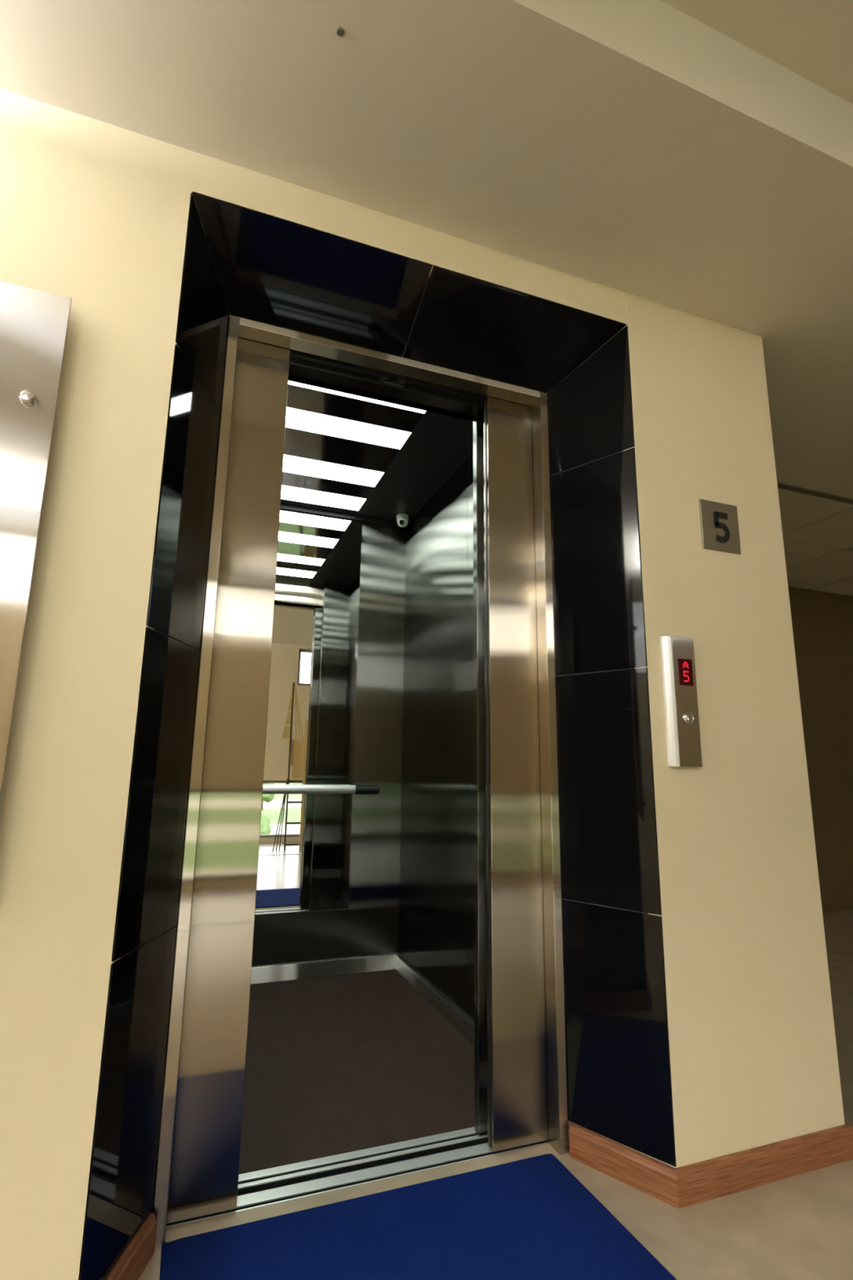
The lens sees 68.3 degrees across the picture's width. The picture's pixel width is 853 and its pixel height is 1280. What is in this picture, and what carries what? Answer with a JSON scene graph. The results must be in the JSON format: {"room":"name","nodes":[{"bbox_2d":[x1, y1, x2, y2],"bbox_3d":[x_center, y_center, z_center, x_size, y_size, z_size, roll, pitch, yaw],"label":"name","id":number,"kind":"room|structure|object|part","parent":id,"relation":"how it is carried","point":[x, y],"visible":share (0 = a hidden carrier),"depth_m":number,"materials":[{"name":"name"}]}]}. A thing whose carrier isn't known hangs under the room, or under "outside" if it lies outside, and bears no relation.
{"room":"elevator lobby","nodes":[
{"label":"elevator lobby","id":0,"kind":"room"},
{"bbox_2d":[0,88,195,1279],"bbox_3d":[-2.066,0.092,1.751,2.647,2.367,2.050,5,-12,-20],"label":"wall","id":1,"kind":"structure","parent":0,"point":[94,213],"depth_m":1.20,"materials":[{"name":"beige paint"}]},
{"bbox_2d":[0,280,71,799],"bbox_3d":[-1.035,-0.151,1.050,0.659,1.152,0.048,5,-12,-20],"label":"wall panel","id":2,"kind":"object","parent":1,"relation":"attached to","point":[33,322],"visible":1,"depth_m":1.19,"materials":[{"name":"metal"}]},
{"bbox_2d":[105,1212,156,1279],"bbox_3d":[-0.552,1.156,1.124,0.014,0.070,0.264,0,-11,2],"label":"baseboard","id":3,"kind":"structure","parent":1,"relation":"attached to","point":[135,1259],"depth_m":1.19,"materials":[{"name":"brown wood"}]},
{"bbox_2d":[143,337,290,1223],"bbox_3d":[-0.538,0.173,1.547,0.283,2.154,0.034,5,-12,-20],"label":"door","id":4,"kind":"structure","parent":1,"relation":"in","point":[206,1155],"depth_m":1.51,"materials":[{"name":"metal"}]},
{"bbox_2d":[165,1140,549,1227],"bbox_3d":[-0.126,1.302,1.493,1.200,0.060,0.052,5,-12,-20],"label":"sill","id":5,"kind":"structure","parent":1,"relation":"attached to","point":[246,1202],"depth_m":1.49,"materials":[{"name":"silver metal"}]},
{"bbox_3d":[-0.129,1.276,1.506,1.200,0.004,0.034,5,-12,-20],"label":"rail","id":6,"kind":"part","parent":5,"relation":"part of","materials":[{"name":"silver metal"}]},
{"bbox_2d":[152,315,568,1248],"bbox_3d":[-0.092,0.219,1.658,0.975,2.130,0.054,5,-12,-20],"label":"door frame","id":7,"kind":"structure","parent":1,"relation":"attached to","point":[238,326],"depth_m":1.68,"materials":[{"name":"metal"}]},
{"bbox_2d":[237,1126,488,1195],"bbox_3d":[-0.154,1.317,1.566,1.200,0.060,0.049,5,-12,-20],"label":"sill","id":8,"kind":"structure","parent":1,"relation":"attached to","point":[260,1180],"depth_m":1.55,"materials":[{"name":"silver metal"}]},
{"bbox_2d":[78,191,676,1279],"bbox_3d":[-0.030,0.104,1.545,1.211,2.168,0.247,5,-12,-20],"label":"stone surround","id":9,"kind":"object","parent":1,"relation":"attached to","point":[271,270],"visible":1,"depth_m":1.60,"materials":[{"name":"black stone"}]},
{"bbox_2d":[238,364,475,1174],"bbox_3d":[-0.384,0.319,2.439,1.105,2.336,1.405,5,-12,-20],"label":"car","id":10,"kind":"object","parent":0,"point":[361,1029],"visible":0.38,"depth_m":2.68,"materials":[{"name":"metal"}]},
{"bbox_2d":[254,510,361,914],"bbox_3d":[-0.739,0.290,3.049,0.809,1.950,0.005,5,-12,-20],"label":"mirror","id":11,"kind":"object","parent":10,"relation":"attached to","point":[304,861],"visible":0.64,"depth_m":3.10,"materials":[{"name":"clear glass"}]},
{"bbox_2d":[262,785,379,794],"bbox_3d":[-0.648,0.705,2.962,0.870,0.044,0.066,5,-12,-20],"label":"handrail","id":12,"kind":"object","parent":10,"relation":"attached to","point":[267,789],"visible":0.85,"depth_m":2.98,"materials":[{"name":"silver metal"}]},
{"bbox_2d":[280,484,366,511],"bbox_3d":[-0.587,-0.722,3.133,0.549,0.016,0.159,5,-12,-20],"label":"ceiling light","id":13,"kind":"object","parent":10,"relation":"attached to","point":[290,493],"visible":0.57,"depth_m":3.15,"materials":[{"name":"white plastic"}]},
{"bbox_3d":[-0.634,1.504,2.845,1.065,0.068,0.014,5,-12,-20],"label":"skirting","id":14,"kind":"part","parent":10,"relation":"part of","materials":[{"name":"metal"}]},
{"bbox_2d":[282,454,383,487],"bbox_3d":[-0.479,-0.778,2.849,0.549,0.016,0.161,5,-12,-20],"label":"ceiling light","id":15,"kind":"object","parent":10,"relation":"attached to","point":[294,464],"visible":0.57,"depth_m":2.86,"materials":[{"name":"white plastic"}]},
{"bbox_2d":[285,407,411,448],"bbox_3d":[-0.343,-0.848,2.495,0.549,0.016,0.143,5,-12,-20],"label":"ceiling light","id":16,"kind":"object","parent":10,"relation":"attached to","point":[296,419],"visible":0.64,"depth_m":2.50,"materials":[{"name":"white plastic"}]},
{"bbox_2d":[288,380,426,413],"bbox_3d":[-0.238,-0.902,2.219,0.549,0.016,0.156,5,-12,-20],"label":"ceiling light","id":17,"kind":"object","parent":10,"relation":"attached to","point":[292,383],"visible":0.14,"depth_m":2.28,"materials":[{"name":"white plastic"}]},
{"bbox_2d":[396,513,408,527],"bbox_3d":[-0.128,-0.631,3.345,0.064,0.067,0.069,5,-12,-20],"label":"security camera","id":18,"kind":"object","parent":10,"relation":"attached to","point":[402,518],"visible":1,"depth_m":3.32,"materials":[{"name":"grey plastic"}]},
{"bbox_3d":[-0.371,-0.815,2.674,1.065,0.020,1.353,5,-12,-20],"label":"ceiling panel","id":19,"kind":"part","parent":10,"relation":"part of","materials":[{"name":"black metal"}]},
{"bbox_3d":[0.085,1.432,2.429,0.014,0.062,1.280,5,-12,-20],"label":"skirting","id":20,"kind":"part","parent":10,"relation":"part of","materials":[{"name":"metal"}]},
{"bbox_2d":[472,405,487,1135],"bbox_3d":[0.287,0.260,1.926,0.300,2.154,0.028,5,-12,-20],"label":"door","id":21,"kind":"structure","parent":10,"relation":"attached to","point":[479,722],"depth_m":1.82,"materials":[{"name":"metal"}]},
{"bbox_2d":[191,152,626,390],"bbox_3d":[-0.016,-0.974,1.763,1.205,0.221,0.247,5,-12,-20],"label":"wall","id":22,"kind":"structure","parent":0,"point":[220,180],"depth_m":1.62,"materials":[{"name":"beige paint"}]},
{"bbox_2d":[0,0,852,498],"bbox_3d":[1.093,-1.208,1.748,8.350,0.298,2.195,5,-12,-20],"label":"ceiling","id":23,"kind":"structure","parent":0,"point":[638,148],"depth_m":1.41,"materials":[{"name":"beige paint"}]},
{"bbox_2d":[335,26,344,36],"bbox_3d":[-0.168,-1.177,1.218,0.016,0.003,0.016,5,-12,-20],"label":"plug","id":24,"kind":"object","parent":23,"relation":"attached to","point":[340,31],"visible":1,"depth_m":1.22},
{"bbox_2d":[137,909,852,1279],"bbox_3d":[1.202,1.225,0.872,8.350,0.120,5.850,5,-12,-20],"label":"floor","id":25,"kind":"structure","parent":0,"point":[800,1227],"depth_m":1.38,"materials":[{"name":"beige tile"}]},
{"bbox_2d":[159,1153,676,1279],"bbox_3d":[0.000,1.200,1.146,0.930,0.006,0.609,5,-12,-20],"label":"floor mat","id":26,"kind":"object","parent":25,"relation":"on","point":[531,1218],"visible":1,"depth_m":1.28,"materials":[{"name":"blue carpet"}]},
{"bbox_2d":[553,292,844,1168],"bbox_3d":[0.421,0.307,2.659,0.653,2.367,2.050,5,-12,-20],"label":"wall","id":27,"kind":"structure","parent":0,"point":[753,1051],"depth_m":1.70,"materials":[{"name":"beige paint"}]},
{"bbox_2d":[483,395,548,1151],"bbox_3d":[0.313,0.246,1.858,0.298,2.154,0.034,5,-12,-20],"label":"door","id":28,"kind":"structure","parent":27,"relation":"in","point":[517,1108],"depth_m":1.78,"materials":[{"name":"metal"}]},
{"bbox_2d":[568,1123,678,1208],"bbox_3d":[0.464,1.244,1.495,0.272,0.070,0.014,-10,-15,42],"label":"baseboard","id":29,"kind":"structure","parent":27,"relation":"attached to","point":[656,1179],"depth_m":1.48,"materials":[{"name":"brown wood"}]},
{"bbox_2d":[660,635,702,766],"bbox_3d":[0.675,0.160,1.654,0.100,0.340,0.028,5,-12,-20],"label":"panel","id":30,"kind":"object","parent":27,"relation":"attached to","point":[677,655],"visible":1,"depth_m":1.65,"materials":[{"name":"metal"}]},
{"bbox_3d":[0.637,0.157,1.644,0.022,0.340,0.020,5,-12,-20],"label":"edge trim","id":31,"kind":"part","parent":30,"relation":"part of","materials":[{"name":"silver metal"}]},
{"bbox_2d":[698,498,741,554],"bbox_3d":[0.856,-0.330,1.831,0.139,0.149,0.007,5,-12,-20],"label":"sign","id":32,"kind":"object","parent":27,"relation":"attached to","point":[719,522],"visible":1,"depth_m":1.83,"materials":[{"name":"silver metal"}]},
{"bbox_2d":[675,1124,852,1208],"bbox_3d":[0.823,1.250,1.502,0.569,0.070,0.014,5,-12,-20],"label":"baseboard","id":33,"kind":"structure","parent":27,"relation":"attached to","point":[712,1179],"depth_m":1.49,"materials":[{"name":"brown wood"}]},
{"bbox_2d":[777,481,852,504],"bbox_3d":[2.720,-0.688,3.470,4.042,0.018,0.035,5,-12,-20],"label":"trim","id":34,"kind":"structure","parent":27,"relation":"attached to","point":[787,486],"depth_m":3.19,"materials":[{"name":"brown"}]},
{"bbox_2d":[660,0,852,103],"bbox_3d":[1.710,-1.632,0.159,8.350,0.120,3.150,5,-12,-20],"label":"ceiling","id":35,"kind":"structure","parent":0,"point":[812,39],"depth_m":1.38,"materials":[{"name":"beige paint"}]},
{"bbox_2d":[777,488,852,595],"bbox_3d":[2.473,-0.575,4.107,4.026,0.034,1.326,5,-12,-20],"label":"ceiling","id":36,"kind":"structure","parent":0,"point":[815,530],"depth_m":3.88,"materials":[{"name":"beige tile"}]},
{"bbox_2d":[788,586,852,912],"bbox_3d":[2.240,0.655,4.467,4.042,2.447,0.120,5,-12,-20],"label":"wall","id":37,"kind":"structure","parent":0,"point":[822,622],"depth_m":4.69,"materials":[{"name":"brown paint"}]},
{"bbox_3d":[-0.078,-1.031,1.913,1.440,0.418,0.049,5,-12,-20],"label":"wall","id":38,"kind":"structure","parent":0,"visible":0},
{"bbox_2d":[288,349,483,408],"bbox_3d":[-0.105,-0.976,1.974,1.400,0.402,0.044,5,-12,-20],"label":"door track","id":39,"kind":"object","parent":38,"relation":"attached to","point":[304,359],"visible":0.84,"depth_m":1.93,"materials":[{"name":"grey metal"}]}
]}

